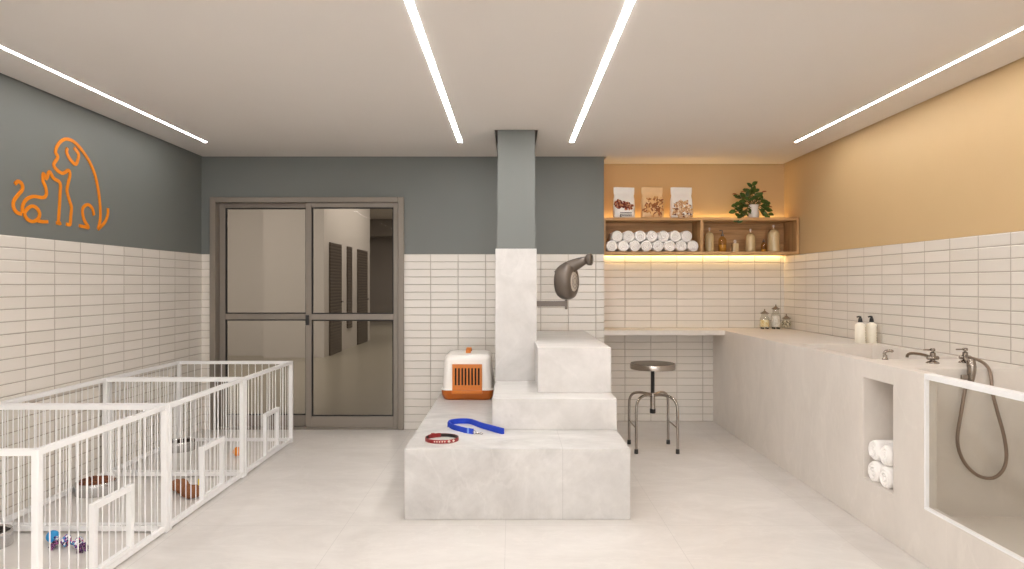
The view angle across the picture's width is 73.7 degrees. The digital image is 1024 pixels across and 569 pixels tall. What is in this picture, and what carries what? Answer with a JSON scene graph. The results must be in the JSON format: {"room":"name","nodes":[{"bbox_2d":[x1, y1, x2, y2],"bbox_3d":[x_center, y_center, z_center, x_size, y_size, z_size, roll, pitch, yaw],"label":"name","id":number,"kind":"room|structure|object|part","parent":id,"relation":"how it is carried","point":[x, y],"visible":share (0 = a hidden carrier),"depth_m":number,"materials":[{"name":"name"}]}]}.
{"room":"pet grooming room","nodes":[
{"label":"pet grooming room","id":0,"kind":"room"},
{"bbox_2d":[0,73,201,518],"bbox_3d":[-3.004,0.031,1.060,0.106,2.740,11.120,0,0,0],"label":"wall","id":1,"kind":"structure","parent":0,"point":[78,305],"depth_m":4.76,"materials":[{"name":"white tile"}]},
{"bbox_2d":[11,137,108,230],"bbox_3d":[-2.954,-0.677,4.517,0.007,0.601,0.971,0,0,0],"label":"wall sign","id":2,"kind":"object","parent":1,"relation":"attached to","point":[44,176],"depth_m":4.46,"materials":[{"name":"orange plastic"}]},
{"bbox_2d":[228,209,369,357],"bbox_3d":[-5.275,-0.469,14.975,3.450,3.700,4.150,0,0,0],"label":"wall","id":3,"kind":"structure","parent":0,"point":[266,247],"depth_m":13.21,"materials":[{"name":"paint"}]},
{"bbox_2d":[329,242,343,355],"bbox_3d":[-3.506,0.281,13.680,0.097,2.200,0.880,0,0,0],"label":"door","id":4,"kind":"structure","parent":3,"relation":"in","point":[335,250],"depth_m":13.61,"materials":[{"name":"black plastic"}]},
{"bbox_2d":[347,246,351,327],"bbox_3d":[-3.538,0.061,14.850,0.035,1.760,0.400,0,0,0],"label":"window","id":5,"kind":"structure","parent":3,"relation":"in","point":[349,249],"depth_m":14.79,"materials":[{"name":"glass"}]},
{"bbox_2d":[357,249,368,344],"bbox_3d":[-3.506,0.286,16.140,0.097,2.190,1.020,0,0,0],"label":"door","id":6,"kind":"structure","parent":3,"relation":"in","point":[362,256],"depth_m":16.07,"materials":[{"name":"black plastic"}]},
{"bbox_2d":[370,238,391,321],"bbox_3d":[-3.350,-0.469,25.100,7.300,3.700,0.200,0,0,0],"label":"wall","id":7,"kind":"structure","parent":0,"point":[380,248],"depth_m":25.00,"materials":[{"name":"grey paint"}]},
{"bbox_2d":[370,209,391,218],"bbox_3d":[-3.350,-2.359,15.910,7.300,0.080,18.580,0,0,0],"label":"ceiling","id":8,"kind":"structure","parent":0,"point":[374,213],"depth_m":22.46,"materials":[{"name":"paint"}]},
{"bbox_2d":[370,219,391,237],"bbox_3d":[-3.400,-2.019,24.600,7.200,0.600,0.800,0,0,0],"label":"beam","id":9,"kind":"structure","parent":0,"point":[379,228],"depth_m":24.20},
{"bbox_2d":[201,144,603,429],"bbox_3d":[-1.040,0.031,6.557,3.833,2.740,0.126,0,0,0],"label":"wall","id":10,"kind":"structure","parent":0,"point":[451,203],"depth_m":6.50,"materials":[{"name":"grey paint"}]},
{"bbox_2d":[210,197,403,429],"bbox_3d":[-1.947,0.276,6.545,1.842,2.211,0.150,0,0,0],"label":"door","id":11,"kind":"structure","parent":10,"relation":"in","point":[220,316],"depth_m":6.50,"materials":[{"name":"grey metal"}]},
{"bbox_3d":[-1.945,0.339,6.490,0.032,0.095,0.020,0,0,0],"label":"handle","id":12,"kind":"part","parent":11,"relation":"part of","materials":[{"name":"black plastic"}]},
{"bbox_2d":[0,322,929,568],"bbox_3d":[-2.074,1.411,10.350,9.853,0.060,29.700,0,0,0],"label":"floor","id":13,"kind":"structure","parent":0,"point":[327,499],"depth_m":4.05,"materials":[{"name":"concrete"}]},
{"bbox_2d":[0,524,13,549],"bbox_3d":[-2.770,1.340,3.600,0.233,0.082,0.233,0,0,0],"label":"pet bowl","id":14,"kind":"object","parent":13,"relation":"on","point":[9,533],"visible":0.8,"depth_m":3.61,"materials":[{"name":"ceramic"}]},
{"bbox_2d":[46,530,88,552],"bbox_3d":[-2.350,1.349,3.575,0.337,0.065,0.114,0,0,27],"label":"toy","id":15,"kind":"object","parent":13,"relation":"on","point":[54,534],"visible":0.81,"depth_m":3.57,"materials":[{"name":"multicoloured fabric"}]},
{"bbox_2d":[0,404,168,568],"bbox_3d":[-2.421,1.025,3.289,1.007,0.712,1.052,0,0,0],"label":"pen","id":16,"kind":"object","parent":13,"relation":"on","point":[36,527],"visible":0.99,"depth_m":3.38,"materials":[{"name":"white metal"}]},
{"bbox_3d":[-2.421,0.682,2.778,0.947,0.026,0.024,0,0,0],"label":"rail","id":17,"kind":"part","parent":16,"relation":"part of","materials":[{"name":"white metal"}]},
{"bbox_3d":[-1.933,1.025,2.778,0.030,0.712,0.030,0,0,0],"label":"post","id":18,"kind":"part","parent":16,"relation":"part of","materials":[{"name":"white metal"}]},
{"bbox_3d":[-2.421,0.682,3.800,0.947,0.026,0.024,0,0,0],"label":"rail","id":19,"kind":"part","parent":16,"relation":"part of","materials":[{"name":"white metal"}]},
{"bbox_3d":[-2.421,1.355,3.800,0.947,0.028,0.024,0,0,0],"label":"rail","id":20,"kind":"part","parent":16,"relation":"part of","materials":[{"name":"white metal"}]},
{"bbox_3d":[-1.933,0.682,3.289,0.024,0.026,0.992,0,0,0],"label":"rail","id":21,"kind":"part","parent":16,"relation":"part of","materials":[{"name":"white metal"}]},
{"bbox_3d":[-1.933,1.355,3.289,0.024,0.028,0.992,0,0,0],"label":"rail","id":22,"kind":"part","parent":16,"relation":"part of","materials":[{"name":"white metal"}]},
{"bbox_3d":[-1.933,1.025,3.800,0.030,0.712,0.030,0,0,0],"label":"post","id":23,"kind":"part","parent":16,"relation":"part of","materials":[{"name":"white metal"}]},
{"bbox_2d":[74,475,117,497],"bbox_3d":[-2.758,1.332,4.530,0.251,0.098,0.251,0,0,0],"label":"pet bowl","id":24,"kind":"object","parent":13,"relation":"on","point":[95,478],"visible":0.72,"depth_m":4.46,"materials":[{"name":"ceramic"}]},
{"bbox_2d":[0,378,244,530],"bbox_3d":[-2.421,1.025,4.365,1.007,0.712,1.080,0,0,0],"label":"pen","id":25,"kind":"object","parent":13,"relation":"on","point":[204,497],"visible":0.72,"depth_m":4.36,"materials":[{"name":"white metal"}]},
{"bbox_3d":[-2.910,0.682,4.365,0.024,0.026,1.020,0,0,0],"label":"rail","id":26,"kind":"part","parent":25,"relation":"part of","materials":[{"name":"white metal"}]},
{"bbox_3d":[-2.910,1.355,4.365,0.024,0.028,1.020,0,0,0],"label":"rail","id":27,"kind":"part","parent":25,"relation":"part of","materials":[{"name":"white metal"}]},
{"bbox_3d":[-2.421,1.355,3.840,0.947,0.028,0.024,0,0,0],"label":"rail","id":28,"kind":"part","parent":25,"relation":"part of","materials":[{"name":"white metal"}]},
{"bbox_3d":[-2.421,0.682,3.840,0.947,0.026,0.024,0,0,0],"label":"rail","id":29,"kind":"part","parent":25,"relation":"part of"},
{"bbox_3d":[-2.910,1.025,4.890,0.030,0.712,0.030,0,0,0],"label":"post","id":30,"kind":"part","parent":25,"relation":"part of","materials":[{"name":"white metal"}]},
{"bbox_3d":[-1.933,1.025,3.840,0.030,0.712,0.030,0,0,0],"label":"post","id":31,"kind":"part","parent":25,"relation":"part of","materials":[{"name":"white metal"}]},
{"bbox_3d":[-2.421,0.682,4.890,0.947,0.026,0.024,0,0,0],"label":"rail","id":32,"kind":"part","parent":25,"relation":"part of","materials":[{"name":"white metal"}]},
{"bbox_3d":[-2.421,1.355,4.890,0.947,0.028,0.024,0,0,0],"label":"rail","id":33,"kind":"part","parent":25,"relation":"part of","materials":[{"name":"white metal"}]},
{"bbox_3d":[-1.933,0.682,4.365,0.024,0.026,1.020,0,0,0],"label":"rail","id":34,"kind":"part","parent":25,"relation":"part of","materials":[{"name":"white metal"}]},
{"bbox_3d":[-1.933,1.355,4.365,0.024,0.028,1.020,0,0,0],"label":"rail","id":35,"kind":"part","parent":25,"relation":"part of","materials":[{"name":"white metal"}]},
{"bbox_3d":[-1.933,1.025,4.890,0.030,0.712,0.030,0,0,0],"label":"post","id":36,"kind":"part","parent":25,"relation":"part of","materials":[{"name":"white metal"}]},
{"bbox_2d":[172,437,194,452],"bbox_3d":[-2.768,1.340,5.700,0.233,0.082,0.233,0,0,0],"label":"pet bowl","id":37,"kind":"object","parent":13,"relation":"on","point":[187,438],"visible":0.54,"depth_m":5.64,"materials":[{"name":"metal"}]},
{"bbox_2d":[172,478,198,498],"bbox_3d":[-2.149,1.324,4.483,0.307,0.115,0.111,0,0,40],"label":"plush toy","id":38,"kind":"object","parent":13,"relation":"on","point":[182,479],"visible":0.72,"depth_m":4.40,"materials":[{"name":"brown fabric"}]},
{"bbox_2d":[106,361,292,475],"bbox_3d":[-2.421,1.025,5.450,1.007,0.712,1.070,0,0,0],"label":"pen","id":39,"kind":"object","parent":13,"relation":"on","point":[276,411],"visible":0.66,"depth_m":5.51,"materials":[{"name":"white metal"}]},
{"bbox_3d":[-2.910,1.025,4.930,0.030,0.712,0.030,0,0,0],"label":"post","id":40,"kind":"part","parent":39,"relation":"part of","materials":[{"name":"white metal"}]},
{"bbox_3d":[-2.910,1.355,5.450,0.024,0.028,1.010,0,0,0],"label":"rail","id":41,"kind":"part","parent":39,"relation":"part of","materials":[{"name":"white metal"}]},
{"bbox_3d":[-2.910,0.682,5.450,0.024,0.026,1.010,0,0,0],"label":"rail","id":42,"kind":"part","parent":39,"relation":"part of","materials":[{"name":"white metal"}]},
{"bbox_3d":[-2.421,1.355,4.930,0.947,0.028,0.024,0,0,0],"label":"rail","id":43,"kind":"part","parent":39,"relation":"part of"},
{"bbox_3d":[-2.421,0.682,4.930,0.947,0.026,0.024,0,0,0],"label":"rail","id":44,"kind":"part","parent":39,"relation":"part of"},
{"bbox_3d":[-2.910,1.025,5.970,0.030,0.712,0.030,0,0,0],"label":"post","id":45,"kind":"part","parent":39,"relation":"part of","materials":[{"name":"white metal"}]},
{"bbox_3d":[-2.421,0.682,5.970,0.947,0.026,0.024,0,0,0],"label":"rail","id":46,"kind":"part","parent":39,"relation":"part of","materials":[{"name":"white metal"}]},
{"bbox_3d":[-2.421,1.355,5.970,0.947,0.028,0.024,0,0,0],"label":"rail","id":47,"kind":"part","parent":39,"relation":"part of","materials":[{"name":"white metal"}]},
{"bbox_3d":[-1.933,1.025,4.930,0.030,0.712,0.030,0,0,0],"label":"post","id":48,"kind":"part","parent":39,"relation":"part of","materials":[{"name":"white metal"}]},
{"bbox_3d":[-1.933,0.682,5.450,0.024,0.026,1.010,0,0,0],"label":"rail","id":49,"kind":"part","parent":39,"relation":"part of","materials":[{"name":"white metal"}]},
{"bbox_3d":[-1.933,1.355,5.450,0.024,0.028,1.010,0,0,0],"label":"rail","id":50,"kind":"part","parent":39,"relation":"part of","materials":[{"name":"white metal"}]},
{"bbox_3d":[-1.933,1.025,5.970,0.030,0.712,0.030,0,0,0],"label":"post","id":51,"kind":"part","parent":39,"relation":"part of","materials":[{"name":"white metal"}]},
{"bbox_2d":[233,447,238,455],"bbox_3d":[-2.212,1.345,5.502,0.074,0.074,0.074,0,0,0],"label":"ball","id":52,"kind":"object","parent":13,"relation":"on","point":[235,448],"visible":0.51,"depth_m":5.47,"materials":[{"name":"orange rubber"}]},
{"bbox_2d":[404,331,629,518],"bbox_3d":[0.032,0.912,5.252,1.328,0.938,2.485,0,0,0],"label":"platform","id":53,"kind":"object","parent":13,"relation":"on","point":[561,453],"visible":0.8,"depth_m":4.01,"materials":[{"name":"concrete"}]},
{"bbox_2d":[425,433,458,443],"bbox_3d":[-0.434,0.951,4.233,0.207,0.028,0.200,0,0,0],"label":"pet collar","id":54,"kind":"object","parent":53,"relation":"on","point":[432,435],"visible":1,"depth_m":4.23,"materials":[{"name":"red leather"}]},
{"bbox_2d":[441,347,494,399],"bbox_3d":[-0.374,0.755,5.921,0.442,0.420,0.499,0,0,0],"label":"pet carrier","id":55,"kind":"object","parent":53,"relation":"on","point":[468,373],"visible":1,"depth_m":5.71,"materials":[{"name":"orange plastic"}]},
{"bbox_3d":[-0.374,0.773,5.696,0.248,0.216,0.020,0,0,0],"label":"door","id":56,"kind":"part","parent":55,"relation":"part of","materials":[{"name":"orange plastic"}]},
{"bbox_2d":[442,390,493,399],"bbox_3d":[-0.374,0.924,5.930,0.438,0.082,0.478,0,0,0],"label":"tray","id":57,"kind":"object","parent":55,"relation":"attached to","point":[447,394],"depth_m":5.70,"materials":[{"name":"orange plastic"}]},
{"bbox_3d":[-0.374,0.573,5.930,0.042,0.056,0.210,0,0,0],"label":"handle","id":58,"kind":"part","parent":55,"relation":"part of","materials":[{"name":"orange plastic"}]},
{"bbox_2d":[448,418,503,434],"bbox_3d":[-0.266,0.947,4.537,0.204,0.036,0.467,0,0,-36],"label":"leash","id":59,"kind":"object","parent":53,"relation":"on","point":[451,422],"visible":1,"depth_m":4.53,"materials":[{"name":"blue fabric"}]},
{"bbox_2d":[627,361,679,453],"bbox_3d":[1.183,1.020,5.740,0.384,0.722,0.384,0,0,0],"label":"stool","id":60,"kind":"object","parent":13,"relation":"on","point":[653,366],"visible":1,"depth_m":5.67,"materials":[{"name":"metal"}]},
{"bbox_3d":[1.089,1.130,5.834,0.235,0.442,0.023,0,0,45],"label":"leg","id":61,"kind":"part","parent":60,"relation":"part of","materials":[{"name":"metal"}]},
{"bbox_3d":[1.089,1.130,5.646,0.023,0.442,0.235,0,0,45],"label":"leg","id":62,"kind":"part","parent":60,"relation":"part of","materials":[{"name":"metal"}]},
{"bbox_3d":[1.183,0.685,5.740,0.377,0.047,0.377,0,0,0],"label":"seat","id":63,"kind":"part","parent":60,"relation":"part of","materials":[{"name":"metal"}]},
{"bbox_3d":[1.183,0.825,5.740,0.033,0.232,0.033,0,0,0],"label":"screw rod","id":64,"kind":"part","parent":60,"relation":"part of","materials":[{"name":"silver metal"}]},
{"bbox_3d":[1.277,1.130,5.834,0.023,0.442,0.235,0,0,45],"label":"leg","id":65,"kind":"part","parent":60,"relation":"part of","materials":[{"name":"metal"}]},
{"bbox_3d":[1.277,1.130,5.646,0.023,0.442,0.235,0,0,-45],"label":"leg","id":66,"kind":"part","parent":60,"relation":"part of","materials":[{"name":"metal"}]},
{"bbox_2d":[713,328,1023,568],"bbox_3d":[2.389,0.909,3.947,0.717,0.943,5.894,0,0,0],"label":"countertop","id":67,"kind":"structure","parent":13,"relation":"on","point":[812,404],"depth_m":3.74,"materials":[{"name":"stone"}]},
{"bbox_2d":[760,309,769,328],"bbox_3d":[2.487,0.339,6.720,0.092,0.198,0.092,0,0,0],"label":"glass jar","id":68,"kind":"object","parent":67,"relation":"on","point":[763,323],"visible":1,"depth_m":6.69,"materials":[{"name":"clear glass"}]},
{"bbox_2d":[771,304,780,328],"bbox_3d":[2.603,0.317,6.735,0.088,0.242,0.088,0,0,0],"label":"glass jar","id":69,"kind":"object","parent":67,"relation":"on","point":[775,320],"visible":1,"depth_m":6.71,"materials":[{"name":"clear glass"}]},
{"bbox_2d":[781,314,790,326],"bbox_3d":[2.688,0.355,6.690,0.088,0.137,0.088,0,0,0],"label":"glass jar","id":70,"kind":"object","parent":67,"relation":"on","point":[785,323],"visible":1,"depth_m":6.66,"materials":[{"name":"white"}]},
{"bbox_2d":[855,316,865,343],"bbox_3d":[2.602,0.336,5.100,0.074,0.204,0.074,0,0,-14],"label":"soap bottle","id":71,"kind":"object","parent":67,"relation":"on","point":[860,328],"visible":1,"depth_m":5.07,"materials":[{"name":"white plastic"}]},
{"bbox_2d":[866,316,876,342],"bbox_3d":[2.694,0.336,5.115,0.074,0.204,0.074,0,0,-14],"label":"soap bottle","id":72,"kind":"object","parent":67,"relation":"on","point":[871,327],"visible":1,"depth_m":5.09,"materials":[{"name":"white plastic"}]},
{"bbox_2d":[868,461,884,481],"bbox_3d":[2.185,1.060,3.872,0.283,0.119,0.116,0,0,0],"label":"rolled towel","id":73,"kind":"object","parent":67,"relation":"on","point":[874,467],"visible":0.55,"depth_m":3.85,"materials":[{"name":"fabric"}]},
{"bbox_2d":[868,440,892,460],"bbox_3d":[2.191,0.941,3.877,0.283,0.116,0.116,0,0,0],"label":"rolled towel","id":74,"kind":"object","parent":73,"relation":"on","point":[874,447],"visible":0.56,"depth_m":3.86,"materials":[{"name":"fabric"}]},
{"bbox_2d":[879,466,892,488],"bbox_3d":[2.185,1.059,3.752,0.283,0.116,0.116,0,0,0],"label":"rolled towel","id":75,"kind":"object","parent":67,"relation":"on","point":[886,473],"visible":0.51,"depth_m":3.73,"materials":[{"name":"fabric"}]},
{"bbox_2d":[880,445,892,465],"bbox_3d":[2.191,0.942,3.757,0.283,0.118,0.116,0,0,0],"label":"rolled towel","id":76,"kind":"object","parent":75,"relation":"on","point":[886,452],"visible":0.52,"depth_m":3.74,"materials":[{"name":"fabric"}]},
{"bbox_2d":[882,349,893,359],"bbox_3d":[2.192,0.408,3.984,0.061,0.060,0.037,0,0,0],"label":"faucet","id":77,"kind":"object","parent":67,"relation":"on","point":[885,357],"visible":1,"depth_m":3.98,"materials":[{"name":"metal"}]},
{"bbox_3d":[2.194,0.398,3.979,0.058,0.040,0.017,0,0,17],"label":"spout","id":78,"kind":"part","parent":77,"relation":"part of","materials":[{"name":"metal"}]},
{"bbox_2d":[906,348,939,363],"bbox_3d":[2.340,0.396,3.916,0.079,0.083,0.290,0,0,0],"label":"sink faucet","id":79,"kind":"object","parent":67,"relation":"on","point":[932,357],"visible":1,"depth_m":3.80,"materials":[{"name":"metal"}]},
{"bbox_3d":[2.345,0.413,3.938,0.019,0.041,0.247,0,0,1],"label":"spout","id":80,"kind":"part","parent":79,"relation":"part of","materials":[{"name":"metal"}]},
{"bbox_3d":[2.054,0.772,2.532,0.048,0.668,1.664,0,0,0],"label":"glass frame","id":81,"kind":"part","parent":67,"relation":"part of","materials":[{"name":"clear glass"}]},
{"bbox_2d":[955,348,1008,479],"bbox_3d":[2.428,0.680,3.679,0.292,0.650,0.361,0,0,0],"label":"shower hose","id":82,"kind":"object","parent":67,"relation":"attached to","point":[970,361],"visible":0.93,"depth_m":3.51,"materials":[{"name":"metal"}]},
{"bbox_3d":[2.442,0.412,3.665,0.035,0.043,0.350,0,0,28],"label":"holder arm","id":83,"kind":"part","parent":82,"relation":"part of","materials":[{"name":"metal"}]},
{"bbox_2d":[0,0,1023,163],"bbox_3d":[-0.102,-1.229,1.189,5.666,0.030,11.378,0,0,0],"label":"ceiling","id":84,"kind":"structure","parent":0,"point":[682,81],"depth_m":3.80,"materials":[{"name":"paint"}]},
{"bbox_2d":[0,46,205,141],"bbox_3d":[-2.610,-1.215,0.810,0.019,0.006,10.020,0,0,0],"label":"recessed light","id":85,"kind":"object","parent":84,"relation":"in","point":[0,46],"visible":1,"depth_m":4.22,"materials":[{"name":"white plastic"}]},
{"bbox_2d":[405,0,461,141],"bbox_3d":[-0.441,-1.215,0.810,0.033,0.006,10.020,0,0,0],"label":"recessed light","id":86,"kind":"object","parent":84,"relation":"in","point":[410,5],"visible":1,"depth_m":3.68,"materials":[{"name":"white plastic"}]},
{"bbox_2d":[570,0,634,141],"bbox_3d":[0.508,-1.215,0.810,0.033,0.006,10.020,0,0,0],"label":"recessed light","id":87,"kind":"object","parent":84,"relation":"in","point":[629,3],"visible":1,"depth_m":3.68,"materials":[{"name":"white plastic"}]},
{"bbox_2d":[796,27,1023,141],"bbox_3d":[2.418,-1.215,0.810,0.019,0.006,10.020,0,0,0],"label":"recessed light","id":88,"kind":"object","parent":84,"relation":"in","point":[1022,28],"visible":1,"depth_m":3.92,"materials":[{"name":"white plastic"}]},
{"bbox_2d":[495,130,536,380],"bbox_3d":[0.032,-0.290,5.615,0.325,2.098,0.490,0,0,0],"label":"pillar","id":89,"kind":"structure","parent":0,"point":[516,253],"depth_m":5.37,"materials":[{"name":"grey paint"}]},
{"bbox_2d":[537,300,567,308],"bbox_3d":[0.322,0.156,5.550,0.256,0.100,0.100,0,0,0],"label":"bracket","id":90,"kind":"object","parent":89,"relation":"attached to","point":[539,303],"visible":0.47,"depth_m":5.52,"materials":[{"name":"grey metal"}]},
{"bbox_3d":[0.319,0.156,5.550,0.250,0.044,0.050,0,0,0],"label":"arm","id":91,"kind":"part","parent":90,"relation":"part of","materials":[{"name":"grey metal"}]},
{"bbox_2d":[554,253,593,298],"bbox_3d":[0.477,-0.064,5.519,0.292,0.372,0.292,0,0,44],"label":"dryer","id":92,"kind":"object","parent":90,"relation":"attached to","point":[566,277],"visible":1,"depth_m":5.47,"materials":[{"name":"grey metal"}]},
{"bbox_2d":[571,272,577,290],"bbox_3d":[0.503,-0.024,5.522,0.012,0.160,0.160,0,0,26],"label":"grille","id":93,"kind":"object","parent":92,"relation":"attached to","point":[574,275],"depth_m":5.51,"materials":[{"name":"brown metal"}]},
{"bbox_2d":[495,130,537,143],"bbox_3d":[-0.102,-1.379,1.260,5.910,0.080,11.520,0,0,0],"label":"beam","id":94,"kind":"structure","parent":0,"point":[496,131],"depth_m":6.13,"materials":[{"name":"grey paint"}]},
{"bbox_2d":[604,164,783,420],"bbox_3d":[1.790,0.031,6.947,1.927,2.740,0.106,0,0,0],"label":"wall","id":95,"kind":"structure","parent":0,"point":[640,291],"depth_m":6.89,"materials":[{"name":"tile"}]},
{"bbox_2d":[604,328,724,334],"bbox_3d":[1.453,0.462,6.700,1.154,0.047,0.388,0,0,0],"label":"countertop","id":96,"kind":"structure","parent":95,"relation":"attached to","point":[607,331],"depth_m":6.51,"materials":[{"name":"stone"}]},
{"bbox_2d":[604,217,798,255],"bbox_3d":[1.812,-0.466,6.705,1.871,0.352,0.350,0,0,0],"label":"wall shelf","id":97,"kind":"object","parent":95,"relation":"attached to","point":[788,227],"visible":0.68,"depth_m":6.83,"materials":[{"name":"brown wood"}]},
{"bbox_2d":[606,240,616,251],"bbox_3d":[0.960,-0.370,6.706,0.110,0.110,0.283,0,0,0],"label":"rolled towel","id":98,"kind":"object","parent":97,"relation":"on","point":[611,246],"visible":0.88,"depth_m":6.57,"materials":[{"name":"fabric"}]},
{"bbox_2d":[608,231,622,242],"bbox_3d":[1.014,-0.466,6.716,0.110,0.110,0.283,0,0,0],"label":"rolled towel","id":99,"kind":"object","parent":98,"relation":"on","point":[616,236],"visible":0.94,"depth_m":6.58,"materials":[{"name":"fabric"}]},
{"bbox_2d":[615,240,628,251],"bbox_3d":[1.073,-0.370,6.708,0.112,0.110,0.283,0,0,0],"label":"rolled towel","id":100,"kind":"object","parent":97,"relation":"on","point":[622,246],"visible":0.88,"depth_m":6.57,"materials":[{"name":"fabric"}]},
{"bbox_2d":[621,231,634,242],"bbox_3d":[1.127,-0.466,6.716,0.112,0.110,0.283,0,0,0],"label":"rolled towel","id":101,"kind":"object","parent":100,"relation":"on","point":[628,236],"visible":0.82,"depth_m":6.58,"materials":[{"name":"fabric"}]},
{"bbox_2d":[613,187,634,216],"bbox_3d":[1.090,-0.795,6.659,0.210,0.307,0.126,0,0,0],"label":"bag","id":102,"kind":"object","parent":97,"relation":"on","point":[623,201],"visible":0.99,"depth_m":6.62,"materials":[{"name":"white paper"}]},
{"bbox_2d":[627,240,639,251],"bbox_3d":[1.184,-0.369,6.707,0.110,0.112,0.283,0,0,0],"label":"rolled towel","id":103,"kind":"object","parent":97,"relation":"on","point":[634,246],"visible":0.84,"depth_m":6.57,"materials":[{"name":"fabric"}]},
{"bbox_2d":[632,231,645,241],"bbox_3d":[1.238,-0.466,6.712,0.110,0.110,0.283,0,0,0],"label":"rolled towel","id":104,"kind":"object","parent":103,"relation":"on","point":[640,236],"visible":0.81,"depth_m":6.58,"materials":[{"name":"fabric"}]},
{"bbox_2d":[638,240,651,251],"bbox_3d":[1.295,-0.370,6.705,0.110,0.110,0.283,2,0,0],"label":"rolled towel","id":105,"kind":"object","parent":97,"relation":"on","point":[645,246],"visible":0.88,"depth_m":6.57,"materials":[{"name":"fabric"}]},
{"bbox_2d":[644,231,656,241],"bbox_3d":[1.347,-0.466,6.712,0.113,0.110,0.283,0,0,0],"label":"rolled towel","id":106,"kind":"object","parent":105,"relation":"on","point":[651,236],"visible":0.8,"depth_m":6.58,"materials":[{"name":"fabric"}]},
{"bbox_2d":[641,187,663,216],"bbox_3d":[1.363,-0.795,6.658,0.215,0.307,0.124,0,0,0],"label":"bag","id":107,"kind":"object","parent":97,"relation":"on","point":[652,203],"visible":0.98,"depth_m":6.62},
{"bbox_2d":[649,240,663,251],"bbox_3d":[1.407,-0.369,6.705,0.110,0.113,0.283,0,0,0],"label":"rolled towel","id":108,"kind":"object","parent":97,"relation":"on","point":[657,246],"visible":0.83,"depth_m":6.57,"materials":[{"name":"fabric"}]},
{"bbox_2d":[655,231,668,241],"bbox_3d":[1.460,-0.466,6.713,0.110,0.110,0.283,0,0,0],"label":"rolled towel","id":109,"kind":"object","parent":108,"relation":"on","point":[662,236],"visible":0.81,"depth_m":6.58,"materials":[{"name":"fabric"}]},
{"bbox_2d":[660,240,675,251],"bbox_3d":[1.520,-0.370,6.705,0.111,0.110,0.283,0,0,0],"label":"rolled towel","id":110,"kind":"object","parent":97,"relation":"on","point":[669,246],"visible":0.81,"depth_m":6.57,"materials":[{"name":"fabric"}]},
{"bbox_2d":[667,231,680,241],"bbox_3d":[1.574,-0.466,6.713,0.112,0.110,0.283,0,0,0],"label":"rolled towel","id":111,"kind":"object","parent":110,"relation":"on","point":[674,236],"visible":0.77,"depth_m":6.58,"materials":[{"name":"fabric"}]},
{"bbox_2d":[671,240,686,251],"bbox_3d":[1.629,-0.370,6.707,0.113,0.110,0.283,0,0,0],"label":"rolled towel","id":112,"kind":"object","parent":97,"relation":"on","point":[681,246],"visible":0.81,"depth_m":6.57,"materials":[{"name":"fabric"}]},
{"bbox_2d":[679,231,691,241],"bbox_3d":[1.684,-0.466,6.711,0.110,0.110,0.283,0,0,0],"label":"rolled towel","id":113,"kind":"object","parent":112,"relation":"on","point":[686,236],"visible":0.67,"depth_m":6.58,"materials":[{"name":"fabric"}]},
{"bbox_2d":[670,187,692,216],"bbox_3d":[1.651,-0.795,6.658,0.212,0.308,0.125,0,0,0],"label":"bag","id":114,"kind":"object","parent":97,"relation":"on","point":[681,200],"visible":0.95,"depth_m":6.62,"materials":[{"name":"white paper"}]},
{"bbox_2d":[683,240,697,251],"bbox_3d":[1.743,-0.370,6.705,0.110,0.110,0.283,0,0,0],"label":"rolled towel","id":115,"kind":"object","parent":97,"relation":"on","point":[692,246],"visible":0.73,"depth_m":6.57,"materials":[{"name":"fabric"}]},
{"bbox_3d":[1.810,-0.465,6.851,1.827,0.299,0.014,0,0,0],"label":"panel","id":116,"kind":"part","parent":97,"relation":"part of","materials":[{"name":"brown wood"}]},
{"bbox_2d":[705,227,713,251],"bbox_3d":[1.938,-0.439,6.700,0.088,0.247,0.088,0,0,0],"label":"lotion bottle","id":117,"kind":"object","parent":97,"relation":"on","point":[709,237],"visible":0.88,"depth_m":6.67,"materials":[{"name":"beige plastic"}]},
{"bbox_2d":[719,230,725,251],"bbox_3d":[2.065,-0.425,6.700,0.078,0.221,0.078,0,0,0],"label":"pump bottle","id":118,"kind":"object","parent":97,"relation":"on","point":[722,248],"visible":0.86,"depth_m":6.68,"materials":[{"name":"orange glass"}]},
{"bbox_2d":[731,240,738,251],"bbox_3d":[2.186,-0.377,6.690,0.056,0.124,0.056,0,0,0],"label":"bottle","id":119,"kind":"object","parent":97,"relation":"on","point":[734,246],"visible":0.98,"depth_m":6.66,"materials":[{"name":"beige plastic"}]},
{"bbox_2d":[746,228,754,251],"bbox_3d":[2.341,-0.432,6.700,0.092,0.235,0.092,0,0,0],"label":"lotion bottle","id":120,"kind":"object","parent":97,"relation":"on","point":[750,238],"visible":0.93,"depth_m":6.66,"materials":[{"name":"beige plastic"}]},
{"bbox_2d":[729,181,773,222],"bbox_3d":[2.327,-0.801,6.651,0.482,0.419,0.246,0,0,-10],"label":"potted plant","id":121,"kind":"object","parent":97,"relation":"on","point":[752,209],"visible":0.98,"depth_m":6.62,"materials":[{"name":"green plant"}]},
{"bbox_3d":[2.355,-0.710,6.665,0.112,0.136,0.112,0,0,0],"label":"pot","id":122,"kind":"part","parent":121,"relation":"part of","materials":[{"name":"white ceramic"}]},
{"bbox_2d":[767,225,779,251],"bbox_3d":[2.568,-0.452,6.700,0.116,0.273,0.116,0,0,0],"label":"lotion bottle","id":123,"kind":"object","parent":97,"relation":"on","point":[773,238],"visible":0.87,"depth_m":6.66,"materials":[{"name":"beige plastic"}]},
{"bbox_2d":[784,57,1023,365],"bbox_3d":[2.800,0.031,1.260,0.106,2.740,11.520,0,0,0],"label":"wall","id":124,"kind":"structure","parent":0,"point":[911,220],"depth_m":4.56,"materials":[{"name":"tile"}]}
]}

